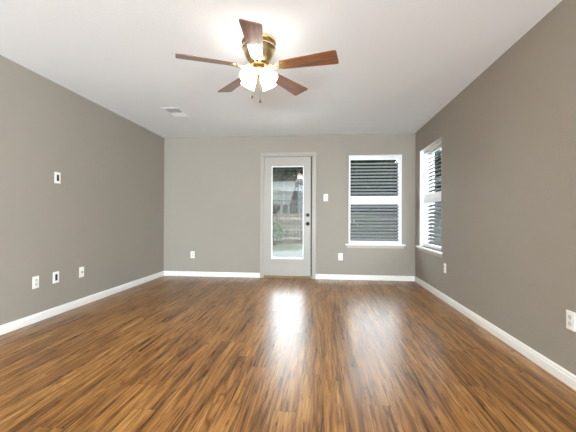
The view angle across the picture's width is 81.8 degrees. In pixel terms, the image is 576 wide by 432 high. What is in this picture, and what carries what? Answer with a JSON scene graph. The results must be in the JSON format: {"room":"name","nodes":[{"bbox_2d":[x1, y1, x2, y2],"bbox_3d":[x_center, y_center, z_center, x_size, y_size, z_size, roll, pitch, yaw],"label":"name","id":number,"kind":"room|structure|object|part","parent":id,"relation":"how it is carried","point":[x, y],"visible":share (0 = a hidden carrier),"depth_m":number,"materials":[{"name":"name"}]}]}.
{"room":"empty living room","nodes":[
{"label":"empty living room","id":0,"kind":"room"},
{"bbox_2d":[0,55,163,324],"bbox_3d":[-2.909,-0.200,0.010,0.220,2.440,11.874,0,0,6],"label":"wall","id":1,"kind":"structure","parent":0,"point":[105,216],"depth_m":3.69,"materials":[{"name":"paint"}]},
{"bbox_2d":[32,276,38,288],"bbox_3d":[-2.470,0.650,3.255,0.009,0.118,0.072,0,0,6],"label":"wall outlet","id":2,"kind":"object","parent":1,"relation":"attached to","point":[35,283],"visible":1,"depth_m":3.25,"materials":[{"name":"white plastic"}]},
{"bbox_2d":[53,271,58,282],"bbox_3d":[-2.445,0.646,3.502,0.008,0.118,0.080,0,0,6],"label":"cable plate","id":3,"kind":"object","parent":1,"relation":"attached to","point":[55,274],"visible":1,"depth_m":3.50,"materials":[{"name":"white plastic"}]},
{"bbox_2d":[54,172,60,183],"bbox_3d":[-2.439,-0.404,3.518,0.008,0.118,0.080,0,0,6],"label":"cable plate","id":4,"kind":"object","parent":1,"relation":"attached to","point":[57,176],"visible":1,"depth_m":3.51,"materials":[{"name":"white plastic"}]},
{"bbox_2d":[79,267,83,277],"bbox_3d":[-2.402,0.654,3.878,0.017,0.118,0.072,0,0,6],"label":"plate","id":5,"kind":"object","parent":1,"relation":"attached to","point":[81,269],"visible":1,"depth_m":3.87,"materials":[{"name":"white plastic"}]},
{"bbox_2d":[0,271,163,334],"bbox_3d":[-2.786,0.980,0.102,0.015,0.082,11.654,0,0,6],"label":"baseboard","id":6,"kind":"structure","parent":1,"relation":"attached to","point":[14,325],"depth_m":3.65,"materials":[{"name":"white paint"}]},
{"bbox_2d":[0,0,561,137],"bbox_3d":[-0.632,-1.471,-0.102,4.764,0.120,12.094,0,0,6],"label":"ceiling","id":7,"kind":"structure","parent":0,"point":[401,62],"depth_m":2.84,"materials":[{"name":"paint"}]},
{"bbox_2d":[161,107,189,116],"bbox_3d":[-1.496,-1.384,4.447,0.240,0.011,0.382,0,0,6],"label":"ceiling vent","id":8,"kind":"object","parent":7,"relation":"in","point":[174,111],"visible":1,"depth_m":4.43,"materials":[{"name":"white metal"}]},
{"bbox_2d":[175,19,338,102],"bbox_3d":[-0.221,-1.137,2.613,1.223,0.514,1.204,0,0,6],"label":"ceiling fan","id":9,"kind":"object","parent":7,"relation":"hanging from","point":[258,47],"visible":1,"depth_m":2.55,"materials":[{"name":"brown wood"}]},
{"bbox_3d":[-0.615,-1.179,2.514,0.449,0.006,0.148,0,13,-18],"label":"blade","id":10,"kind":"part","parent":9,"relation":"part of","materials":[{"name":"brown wood"}]},
{"bbox_3d":[-0.472,-1.176,2.966,0.148,0.006,0.449,-16,9,-35],"label":"blade","id":11,"kind":"part","parent":9,"relation":"part of","materials":[{"name":"brown wood"}]},
{"bbox_3d":[-0.382,-1.181,2.591,0.181,0.039,0.080,0,13,-18],"label":"blade arm","id":12,"kind":"part","parent":9,"relation":"part of","materials":[{"name":"gold metal"}]},
{"bbox_3d":[-0.309,-1.089,2.554,0.125,0.136,0.131,0,0,6],"label":"lamp shade","id":13,"kind":"part","parent":9,"relation":"part of","materials":[{"name":"white glass"}]},
{"bbox_3d":[-0.320,-1.088,2.717,0.131,0.136,0.125,0,0,6],"label":"lamp shade","id":14,"kind":"part","parent":9,"relation":"part of","materials":[{"name":"white glass"}]},
{"bbox_3d":[-0.296,-1.103,2.567,0.057,0.078,0.066,0,0,6],"label":"bulb","id":15,"kind":"part","parent":9,"relation":"part of","materials":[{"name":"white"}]},
{"bbox_3d":[-0.230,-1.179,2.238,0.148,0.006,0.449,13,0,0],"label":"blade","id":16,"kind":"part","parent":9,"relation":"part of","materials":[{"name":"brown wood"}]},
{"bbox_3d":[-0.231,-1.181,2.484,0.080,0.039,0.181,13,0,0],"label":"blade arm","id":17,"kind":"part","parent":9,"relation":"part of","materials":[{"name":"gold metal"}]},
{"bbox_3d":[-0.157,-1.088,2.728,0.125,0.136,0.131,0,0,6],"label":"lamp shade","id":18,"kind":"part","parent":9,"relation":"part of","materials":[{"name":"white glass"}]},
{"bbox_3d":[-0.159,-1.103,2.578,0.066,0.078,0.057,0,0,6],"label":"bulb","id":19,"kind":"part","parent":9,"relation":"part of","materials":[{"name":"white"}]},
{"bbox_3d":[-0.146,-1.088,2.565,0.131,0.136,0.125,0,0,6],"label":"lamp shade","id":20,"kind":"part","parent":9,"relation":"part of","materials":[{"name":"white glass"}]},
{"bbox_3d":[-0.082,-1.180,2.595,0.181,0.039,0.080,0,-13,18],"label":"blade arm","id":21,"kind":"part","parent":9,"relation":"part of","materials":[{"name":"gold metal"}]},
{"bbox_3d":[0.002,-1.173,2.970,0.148,0.006,0.449,-16,-9,34],"label":"blade","id":22,"kind":"part","parent":9,"relation":"part of","materials":[{"name":"brown wood"}]},
{"bbox_3d":[0.152,-1.175,2.520,0.449,0.006,0.148,0,-13,18],"label":"blade","id":23,"kind":"part","parent":9,"relation":"part of","materials":[{"name":"brown wood"}]},
{"bbox_2d":[0,276,575,431],"bbox_3d":[-0.643,1.059,-0.115,4.764,0.060,12.094,0,0,6],"label":"floor","id":24,"kind":"structure","parent":0,"point":[163,353],"depth_m":2.30,"materials":[{"name":"laminate"}]},
{"bbox_2d":[263,276,311,278],"bbox_3d":[0.001,1.049,5.777,0.829,0.027,0.240,0,0,6],"label":"threshold","id":25,"kind":"object","parent":24,"relation":"on","point":[310,277],"visible":0.52,"depth_m":5.67,"materials":[{"name":"brown metal"}]},
{"bbox_2d":[164,133,415,276],"bbox_3d":[-0.041,-0.157,5.798,4.764,2.440,0.220,0,0,6],"label":"wall","id":26,"kind":"structure","parent":0,"point":[212,184],"depth_m":5.75,"materials":[{"name":"paint"}]},
{"bbox_2d":[263,156,311,276],"bbox_3d":[-0.010,0.006,5.681,0.839,2.055,0.118,0,0,6],"label":"door","id":27,"kind":"structure","parent":26,"relation":"in","point":[297,266],"depth_m":5.69,"materials":[{"name":"beige paint"}]},
{"bbox_3d":[-0.008,-0.038,5.690,0.605,1.678,0.013,0,0,6],"label":"glass frame","id":28,"kind":"part","parent":27,"relation":"part of","materials":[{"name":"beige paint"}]},
{"bbox_3d":[-0.005,-0.061,5.713,0.409,1.515,0.002,0,0,6],"label":"blind cord","id":29,"kind":"part","parent":27,"relation":"part of","materials":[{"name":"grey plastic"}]},
{"bbox_2d":[260,152,315,278],"bbox_3d":[0.008,-0.011,5.784,0.955,2.150,0.237,0,0,6],"label":"door frame","id":30,"kind":"structure","parent":26,"relation":"attached to","point":[279,153],"depth_m":5.68,"materials":[{"name":"beige paint"}]},
{"bbox_2d":[164,271,414,280],"bbox_3d":[-0.058,1.022,5.675,4.294,0.082,0.015,0,0,6],"label":"baseboard","id":31,"kind":"structure","parent":26,"relation":"attached to","point":[166,273],"depth_m":5.61,"materials":[{"name":"white paint"}]},
{"bbox_2d":[338,253,342,259],"bbox_3d":[0.883,0.686,5.585,0.072,0.118,0.009,0,0,6],"label":"wall outlet","id":32,"kind":"object","parent":26,"relation":"attached to","point":[340,255],"visible":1,"depth_m":5.58,"materials":[{"name":"white plastic"}]},
{"bbox_2d":[345,155,405,248],"bbox_3d":[1.459,-0.256,5.619,0.973,1.586,0.262,0,0,6],"label":"window","id":33,"kind":"structure","parent":26,"relation":"in","point":[352,199],"depth_m":5.58,"materials":[{"name":"white plastic"}]},
{"bbox_2d":[350,159,398,240],"bbox_3d":[1.463,-0.279,5.645,0.852,1.471,0.132,0,0,6],"label":"window blind","id":34,"kind":"object","parent":33,"relation":"attached to","point":[377,214],"visible":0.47,"depth_m":5.67,"materials":[{"name":"white plastic"}]},
{"bbox_3d":[1.466,-0.265,5.677,0.591,1.428,0.066,0,0,6],"label":"ladder cord","id":35,"kind":"part","parent":34,"relation":"part of","materials":[{"name":"white fabric"}]},
{"bbox_3d":[1.460,-0.266,5.616,0.806,0.140,0.042,0,0,6],"label":"meeting rail","id":36,"kind":"part","parent":33,"relation":"part of","materials":[{"name":"white plastic"}]},
{"bbox_3d":[1.448,0.479,5.538,0.973,0.022,0.108,0,0,6],"label":"sill","id":37,"kind":"part","parent":33,"relation":"part of","materials":[{"name":"white paint"}]},
{"bbox_2d":[415,0,575,375],"bbox_3d":[1.612,-0.183,-0.446,0.220,2.440,11.874,0,0,6],"label":"wall","id":38,"kind":"structure","parent":0,"point":[508,139],"depth_m":2.64,"materials":[{"name":"paint"}]},
{"bbox_2d":[416,137,442,256],"bbox_3d":[2.108,-0.258,4.750,0.262,1.586,1.047,0,0,6],"label":"window","id":39,"kind":"structure","parent":38,"relation":"in","point":[425,197],"depth_m":5.19,"materials":[{"name":"white plastic"}]},
{"bbox_3d":[2.028,0.478,4.754,0.108,0.022,1.047,0,0,6],"label":"sill","id":40,"kind":"part","parent":39,"relation":"part of","materials":[{"name":"white paint"}]},
{"bbox_3d":[2.106,-0.277,4.749,0.042,1.488,0.940,0,0,6],"label":"frame","id":41,"kind":"part","parent":39,"relation":"part of","materials":[{"name":"white plastic"}]},
{"bbox_3d":[2.106,-0.268,4.749,0.042,0.140,0.880,0,0,6],"label":"meeting rail","id":42,"kind":"part","parent":39,"relation":"part of","materials":[{"name":"white plastic"}]},
{"bbox_2d":[427,146,440,246],"bbox_3d":[2.134,-0.281,4.747,0.132,1.471,0.926,0,0,6],"label":"window blind","id":43,"kind":"object","parent":39,"relation":"attached to","point":[434,216],"visible":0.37,"depth_m":4.93,"materials":[{"name":"white plastic"}]},
{"bbox_3d":[2.166,-0.267,4.743,0.066,1.428,0.642,0,0,6],"label":"ladder cord","id":44,"kind":"part","parent":43,"relation":"part of","materials":[{"name":"white fabric"}]},
{"bbox_3d":[2.221,-0.277,4.738,0.034,1.548,1.000,0,0,6],"label":"frame","id":45,"kind":"part","parent":39,"relation":"part of","materials":[{"name":"white plastic"}]},
{"bbox_2d":[415,276,575,390],"bbox_3d":[1.501,0.996,-0.331,0.015,0.082,11.654,0,0,6],"label":"baseboard","id":46,"kind":"structure","parent":38,"relation":"attached to","point":[559,372],"depth_m":2.65,"materials":[{"name":"white paint"}]},
{"bbox_2d":[566,309,574,331],"bbox_3d":[1.746,0.646,2.053,0.009,0.118,0.072,0,0,6],"label":"wall outlet","id":47,"kind":"object","parent":38,"relation":"attached to","point":[570,316],"visible":1,"depth_m":2.05,"materials":[{"name":"white plastic"}]},
{"label":"outside","id":48,"kind":"structure","parent":0,"visible":0},
{"bbox_2d":[272,233,350,250],"bbox_3d":[6.977,1.406,19.390,90.000,0.200,80.000,0,0,6],"label":"ground","id":49,"kind":"structure","parent":48,"point":[288,247],"depth_m":13.13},
{"bbox_2d":[272,222,285,244],"bbox_3d":[-0.526,0.731,14.219,0.903,1.044,0.874,0,0,6],"label":"bush","id":50,"kind":"object","parent":49,"relation":"on","point":[277,230],"visible":0.66,"depth_m":14.07,"materials":[{"name":"green plant"}]},
{"bbox_2d":[273,167,290,181],"bbox_3d":[-2.372,-3.353,36.417,5.281,9.845,5.403,0,0,37],"label":"tree","id":51,"kind":"object","parent":49,"relation":"on","point":[281,175],"visible":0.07,"depth_m":35.29,"materials":[{"name":"green plant"}]},
{"bbox_2d":[272,181,297,214],"bbox_3d":[-2.124,-0.791,26.980,5.550,4.200,9.750,0,0,6],"label":"house","id":52,"kind":"structure","parent":49,"relation":"on","point":[289,191],"depth_m":25.33,"materials":[{"name":"grey"}]},
{"bbox_2d":[272,251,302,256],"bbox_3d":[-0.269,1.202,10.327,5.400,0.050,1.890,0,0,6],"label":"garden path","id":53,"kind":"structure","parent":49,"relation":"on","point":[290,253],"depth_m":10.17,"materials":[{"name":"concrete"}]},
{"bbox_2d":[287,169,299,212],"bbox_3d":[1.097,-3.305,42.664,5.281,9.845,5.403,0,0,-19],"label":"tree","id":54,"kind":"object","parent":49,"relation":"on","point":[292,172],"visible":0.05,"depth_m":40.97,"materials":[{"name":"green plant"}]},
{"bbox_2d":[294,169,302,220],"bbox_3d":[3.144,-3.333,35.850,5.281,9.845,5.403,0,0,-38],"label":"tree","id":55,"kind":"object","parent":49,"relation":"on","point":[297,172],"visible":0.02,"depth_m":35.15,"materials":[{"name":"green plant"}]},
{"bbox_2d":[295,175,302,232],"bbox_3d":[2.917,-1.110,28.860,4.000,4.900,7.800,0,0,6],"label":"house","id":56,"kind":"structure","parent":49,"relation":"on","point":[299,179],"depth_m":25.52,"materials":[{"name":"grey"}]},
{"bbox_2d":[272,214,397,243],"bbox_3d":[-0.959,0.563,15.164,13.050,1.375,0.088,0,0,6],"label":"wooden fence","id":57,"kind":"object","parent":49,"relation":"on","point":[292,220],"visible":0.1,"depth_m":15.06,"materials":[{"name":"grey wood"}]},
{"bbox_3d":[-0.958,0.108,15.165,13.050,0.085,0.055,0,0,6],"label":"rail","id":58,"kind":"part","parent":57,"relation":"part of","materials":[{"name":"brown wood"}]},
{"bbox_3d":[-0.961,1.008,15.160,13.050,0.085,0.055,0,0,6],"label":"rail","id":59,"kind":"part","parent":57,"relation":"part of","materials":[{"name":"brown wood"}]},
{"bbox_2d":[350,214,387,238],"bbox_3d":[2.432,0.565,10.804,1.610,1.366,1.590,0,0,6],"label":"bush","id":60,"kind":"object","parent":49,"relation":"on","point":[354,214],"visible":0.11,"depth_m":10.62,"materials":[{"name":"green plant"}]},
{"bbox_2d":[350,160,393,211],"bbox_3d":[8.642,-3.312,35.337,5.403,9.845,5.281,0,0,-22],"label":"tree","id":61,"kind":"object","parent":49,"relation":"on","point":[351,161],"visible":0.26,"depth_m":33.79,"materials":[{"name":"green plant"}]},
{"bbox_2d":[387,160,397,211],"bbox_3d":[12.023,-3.265,41.487,5.281,9.845,5.403,0,0,12],"label":"tree","id":62,"kind":"object","parent":49,"relation":"on","point":[392,161],"visible":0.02,"depth_m":39.88,"materials":[{"name":"green plant"}]},
{"bbox_2d":[393,178,440,242],"bbox_3d":[10.764,-1.007,13.996,9.000,4.600,17.800,0,0,6],"label":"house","id":63,"kind":"structure","parent":49,"relation":"on","point":[438,179],"depth_m":14.97,"materials":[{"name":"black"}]},
{"bbox_2d":[396,149,440,191],"bbox_3d":[14.083,-3.292,34.820,5.281,9.845,5.403,0,0,-7],"label":"tree","id":64,"kind":"object","parent":49,"relation":"on","point":[438,151],"visible":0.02,"depth_m":33.28,"materials":[{"name":"green plant"}]}
]}

